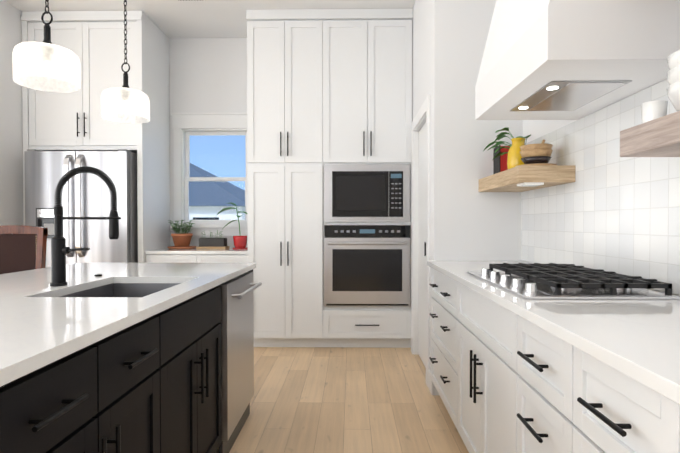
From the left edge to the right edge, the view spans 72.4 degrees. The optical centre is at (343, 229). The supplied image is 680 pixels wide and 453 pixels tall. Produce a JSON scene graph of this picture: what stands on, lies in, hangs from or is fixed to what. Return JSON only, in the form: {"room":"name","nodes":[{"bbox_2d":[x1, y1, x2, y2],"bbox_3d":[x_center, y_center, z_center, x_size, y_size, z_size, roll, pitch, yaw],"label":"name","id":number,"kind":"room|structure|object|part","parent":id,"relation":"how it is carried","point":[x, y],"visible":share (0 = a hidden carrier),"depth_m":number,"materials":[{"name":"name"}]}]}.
{"room":"kitchen","nodes":[
{"label":"kitchen","id":0,"kind":"room"},
{"bbox_2d":[0,0,22,225],"bbox_3d":[-3.033,-0.454,4.374,0.120,3.120,1.150,0,1,1],"label":"wall","id":1,"kind":"structure","parent":0,"point":[11,172],"depth_m":4.15,"materials":[{"name":"white paint"}]},
{"bbox_2d":[169,38,247,247],"bbox_3d":[-2.368,-0.463,4.998,7.430,3.120,0.120,0,1,1],"label":"wall","id":2,"kind":"structure","parent":0,"point":[207,75],"depth_m":4.91,"materials":[{"name":"white paint"}]},
{"bbox_2d":[170,112,247,235],"bbox_3d":[-1.363,-0.582,4.950,0.920,1.300,0.180,0,1,1],"label":"window","id":3,"kind":"structure","parent":2,"relation":"in","point":[185,126],"depth_m":4.91,"materials":[{"name":"white paint"}]},
{"bbox_2d":[4,0,414,37],"bbox_3d":[-2.421,-2.026,1.591,7.430,0.100,6.890,0,1,1],"label":"ceiling","id":4,"kind":"structure","parent":0,"point":[200,19],"depth_m":4.23,"materials":[{"name":"white paint"}]},
{"bbox_2d":[12,0,79,92],"bbox_3d":[-1.177,-1.277,1.837,0.226,1.403,0.226,0,1,1],"label":"pendant light","id":5,"kind":"object","parent":4,"relation":"hanging from","point":[46,51],"visible":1,"depth_m":1.81,"materials":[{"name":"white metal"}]},
{"bbox_3d":[-1.177,-0.648,1.846,0.226,0.145,0.226,0,1,1],"label":"lamp shade","id":6,"kind":"part","parent":5,"relation":"part of","materials":[{"name":"white glass"}]},
{"bbox_2d":[101,0,149,123],"bbox_3d":[-1.124,-1.278,2.386,0.226,1.415,0.226,0,1,1],"label":"pendant light","id":7,"kind":"object","parent":4,"relation":"hanging from","point":[124,92],"visible":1,"depth_m":2.37,"materials":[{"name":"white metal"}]},
{"bbox_3d":[-1.124,-0.643,2.395,0.226,0.145,0.226,0,1,1],"label":"lamp shade","id":8,"kind":"part","parent":7,"relation":"part of","materials":[{"name":"white glass"}]},
{"bbox_2d":[216,347,468,452],"bbox_3d":[-2.421,1.194,1.636,7.430,0.100,6.890,0,1,1],"label":"floor","id":9,"kind":"structure","parent":0,"point":[340,400],"depth_m":2.98,"materials":[{"name":"brown wood"}]},
{"bbox_2d":[0,225,47,273],"bbox_3d":[-2.348,0.547,3.086,0.460,1.154,0.490,0,1,1],"label":"chair","id":10,"kind":"object","parent":9,"relation":"on","point":[22,247],"visible":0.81,"depth_m":3.27,"materials":[{"name":"brown wood"}]},
{"bbox_2d":[24,149,137,267],"bbox_3d":[-2.408,0.186,4.522,0.925,1.835,0.812,0,1,1],"label":"fridge","id":11,"kind":"object","parent":9,"relation":"on","point":[86,195],"visible":0.38,"depth_m":4.18,"materials":[{"name":"grey metal"}]},
{"bbox_2d":[21,10,169,262],"bbox_3d":[-2.406,-0.456,4.598,1.115,3.118,0.675,0,1,1],"label":"tall cabinet","id":12,"kind":"object","parent":9,"relation":"on","point":[93,41],"visible":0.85,"depth_m":4.30,"materials":[{"name":"white paint"}]},
{"bbox_2d":[0,267,261,452],"bbox_3d":[-1.090,0.698,1.849,1.166,0.886,2.210,0,1,1],"label":"kitchen island","id":13,"kind":"object","parent":9,"relation":"on","point":[126,357],"depth_m":1.45,"materials":[{"name":"black paint"}]},
{"bbox_2d":[0,263,255,378],"bbox_3d":[-1.138,0.240,1.844,1.128,0.030,2.268,0,1,1],"label":"island countertop","id":14,"kind":"structure","parent":13,"relation":"on","point":[38,319],"depth_m":1.56,"materials":[{"name":"white stone"}]},
{"bbox_2d":[50,166,120,285],"bbox_3d":[-1.041,-0.016,1.873,0.284,0.481,0.062,0,1,1],"label":"faucet","id":15,"kind":"object","parent":14,"relation":"on","point":[60,250],"visible":1,"depth_m":1.86,"materials":[{"name":"black metal"}]},
{"bbox_2d":[145,248,247,262],"bbox_3d":[-1.368,0.647,4.617,0.956,0.910,0.635,0,1,1],"label":"base cabinet","id":16,"kind":"object","parent":9,"relation":"on","point":[195,255],"visible":0.12,"depth_m":4.33,"materials":[{"name":"white paint"}]},
{"bbox_2d":[167,219,195,248],"bbox_3d":[-1.643,0.042,4.723,0.288,0.295,0.280,0,1,1],"label":"potted plant","id":17,"kind":"object","parent":16,"relation":"on","point":[181,239],"visible":1,"depth_m":4.67,"materials":[{"name":"brown ceramic"}]},
{"bbox_2d":[196,230,229,248],"bbox_3d":[-1.329,0.097,4.719,0.295,0.186,0.160,0,1,1],"label":"planter box","id":18,"kind":"object","parent":16,"relation":"on","point":[213,243],"visible":1,"depth_m":4.66,"materials":[{"name":"brown wood"}]},
{"bbox_2d":[216,202,247,248],"bbox_3d":[-1.134,-0.043,4.711,0.345,0.465,0.166,0,1,1],"label":"potted plant","id":19,"kind":"object","parent":16,"relation":"on","point":[240,241],"visible":0.92,"depth_m":4.67,"materials":[{"name":"red ceramic"}]},
{"bbox_2d":[246,9,325,346],"bbox_3d":[-0.539,-0.456,4.580,0.697,3.118,0.653,0,1,1],"label":"tall cabinet","id":20,"kind":"object","parent":9,"relation":"on","point":[286,48],"depth_m":4.27,"materials":[{"name":"white paint"}]},
{"bbox_2d":[326,8,412,347],"bbox_3d":[0.190,-0.456,4.568,0.878,3.118,0.653,0,1,1],"label":"tall cabinet","id":21,"kind":"object","parent":9,"relation":"on","point":[329,106],"depth_m":4.25,"materials":[{"name":"white paint"}]},
{"bbox_2d":[429,269,454,424],"bbox_3d":[0.885,0.686,2.715,0.607,0.886,0.847,0,1,1],"label":"base cabinet","id":22,"kind":"object","parent":9,"relation":"on","point":[442,314],"depth_m":2.73,"materials":[{"name":"white paint"}]},
{"bbox_2d":[455,281,502,452],"bbox_3d":[0.872,0.697,1.933,0.607,0.886,0.840,0,1,1],"label":"base cabinet","id":23,"kind":"object","parent":9,"relation":"on","point":[478,321],"depth_m":1.95,"materials":[{"name":"white paint"}]},
{"bbox_2d":[503,309,562,452],"bbox_3d":[0.863,0.705,1.353,0.607,0.886,0.442,0,1,1],"label":"base cabinet","id":24,"kind":"object","parent":9,"relation":"on","point":[512,372],"depth_m":1.40,"materials":[{"name":"white paint"}]},
{"bbox_2d":[563,345,679,452],"bbox_3d":[0.856,0.711,0.922,0.607,0.886,0.420,0,1,1],"label":"base cabinet","id":25,"kind":"object","parent":9,"relation":"on","point":[604,412],"depth_m":0.97,"materials":[{"name":"white paint"}]},
{"bbox_2d":[427,261,679,408],"bbox_3d":[0.854,0.239,1.904,0.631,0.030,2.456,0,1,1],"label":"countertop","id":26,"kind":"structure","parent":25,"relation":"on","point":[639,339],"depth_m":1.16,"materials":[{"name":"white stone"}]},
{"bbox_2d":[467,263,679,299],"bbox_3d":[0.862,0.196,1.930,0.505,0.055,0.800,0,1,1],"label":"cooktop","id":27,"kind":"object","parent":26,"relation":"in","point":[547,281],"visible":1,"depth_m":1.66,"materials":[{"name":"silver metal"}]},
{"bbox_2d":[412,0,431,370],"bbox_3d":[0.683,-0.450,4.070,0.120,3.120,1.640,0,1,1],"label":"wall","id":28,"kind":"structure","parent":0,"point":[421,47],"depth_m":3.65,"materials":[{"name":"white paint"}]},
{"bbox_2d":[411,95,429,386],"bbox_3d":[0.670,0.077,3.752,0.137,2.075,0.920,0,1,1],"label":"door frame","id":29,"kind":"structure","parent":28,"relation":"attached to","point":[421,118],"depth_m":4.11,"materials":[{"name":"white paint"}]},
{"bbox_2d":[418,123,425,367],"bbox_3d":[0.642,0.123,3.744,0.102,1.966,0.737,0,1,1],"label":"pantry door","id":30,"kind":"structure","parent":28,"relation":"in","point":[422,260],"depth_m":3.87,"materials":[{"name":"white paint"}]},
{"bbox_2d":[431,0,522,394],"bbox_3d":[0.904,-0.438,3.186,0.590,3.120,0.120,0,1,1],"label":"wall","id":31,"kind":"structure","parent":0,"point":[469,222],"depth_m":3.13,"materials":[{"name":"white paint"}]},
{"bbox_2d":[428,369,432,394],"bbox_3d":[-2.426,1.083,1.310,7.190,0.130,6.000,0,1,1],"label":"baseboard","id":32,"kind":"structure","parent":31,"relation":"attached to","point":[430,384],"depth_m":3.20,"materials":[{"name":"white paint"}]},
{"bbox_2d":[523,81,679,295],"bbox_3d":[1.232,-0.414,1.496,0.120,3.120,6.770,0,1,1],"label":"wall","id":33,"kind":"structure","parent":0,"point":[535,129],"depth_m":2.82,"materials":[{"name":"glazed white ceramic tile"},{"name":"grout"}]},
{"bbox_2d":[478,165,574,191],"bbox_3d":[1.041,-0.284,2.744,0.285,0.098,0.757,0,1,1],"label":"shelf","id":34,"kind":"object","parent":33,"relation":"attached to","point":[520,178],"visible":1,"depth_m":2.39,"materials":[{"name":"brown wood"}]},
{"bbox_2d":[507,138,525,168],"bbox_3d":[1.032,-0.436,2.754,0.124,0.205,0.124,0,1,1],"label":"jar","id":35,"kind":"object","parent":34,"relation":"on","point":[514,157],"depth_m":2.72,"materials":[{"name":"ceramic"}]},
{"bbox_2d":[484,127,556,173],"bbox_3d":[1.019,-0.473,2.781,0.271,0.278,0.746,0,1,1],"label":"decorations","id":36,"kind":"object","parent":34,"relation":"on","point":[518,151],"visible":0.83,"depth_m":2.71,"materials":[{"name":"multicoloured"}]},
{"bbox_2d":[475,0,679,119],"bbox_3d":[0.918,-1.261,1.909,0.517,1.433,0.870,0,1,1],"label":"range hood","id":37,"kind":"object","parent":33,"relation":"attached to","point":[560,59],"visible":1,"depth_m":1.61,"materials":[{"name":"white paint"}]},
{"bbox_2d":[521,79,679,294],"bbox_3d":[1.175,-0.163,1.900,0.008,0.771,2.450,0,1,1],"label":"tile backsplash","id":38,"kind":"structure","parent":33,"relation":"attached to","point":[609,209],"depth_m":2.05,"materials":[{"name":"white tile"}]},
{"bbox_2d":[620,111,679,156],"bbox_3d":[1.014,-0.268,1.099,0.285,0.084,0.765,0,1,1],"label":"shelf","id":39,"kind":"object","parent":33,"relation":"attached to","point":[659,137],"visible":1,"depth_m":1.34,"materials":[{"name":"brown wood"}]},
{"bbox_2d":[641,100,667,122],"bbox_3d":[0.956,-0.353,1.434,0.070,0.075,0.070,0,1,1],"label":"cup","id":40,"kind":"object","parent":39,"relation":"on","point":[652,110],"visible":0.54,"depth_m":1.41,"materials":[{"name":"white ceramic"}]},
{"bbox_2d":[666,50,679,110],"bbox_3d":[1.024,-0.404,1.294,0.208,0.181,0.208,0,1,1],"label":"bowls","id":41,"kind":"object","parent":39,"relation":"on","point":[673,78],"visible":1,"depth_m":1.31,"materials":[{"name":"white ceramic"}]},
{"label":"outside","id":42,"kind":"structure","parent":0,"visible":0},
{"bbox_2d":[189,163,244,219],"bbox_3d":[-1.578,0.778,26.097,22.700,8.055,24.400,0,1,1],"label":"house","id":43,"kind":"structure","parent":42,"point":[204,209],"depth_m":14.36,"materials":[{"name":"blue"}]}
]}

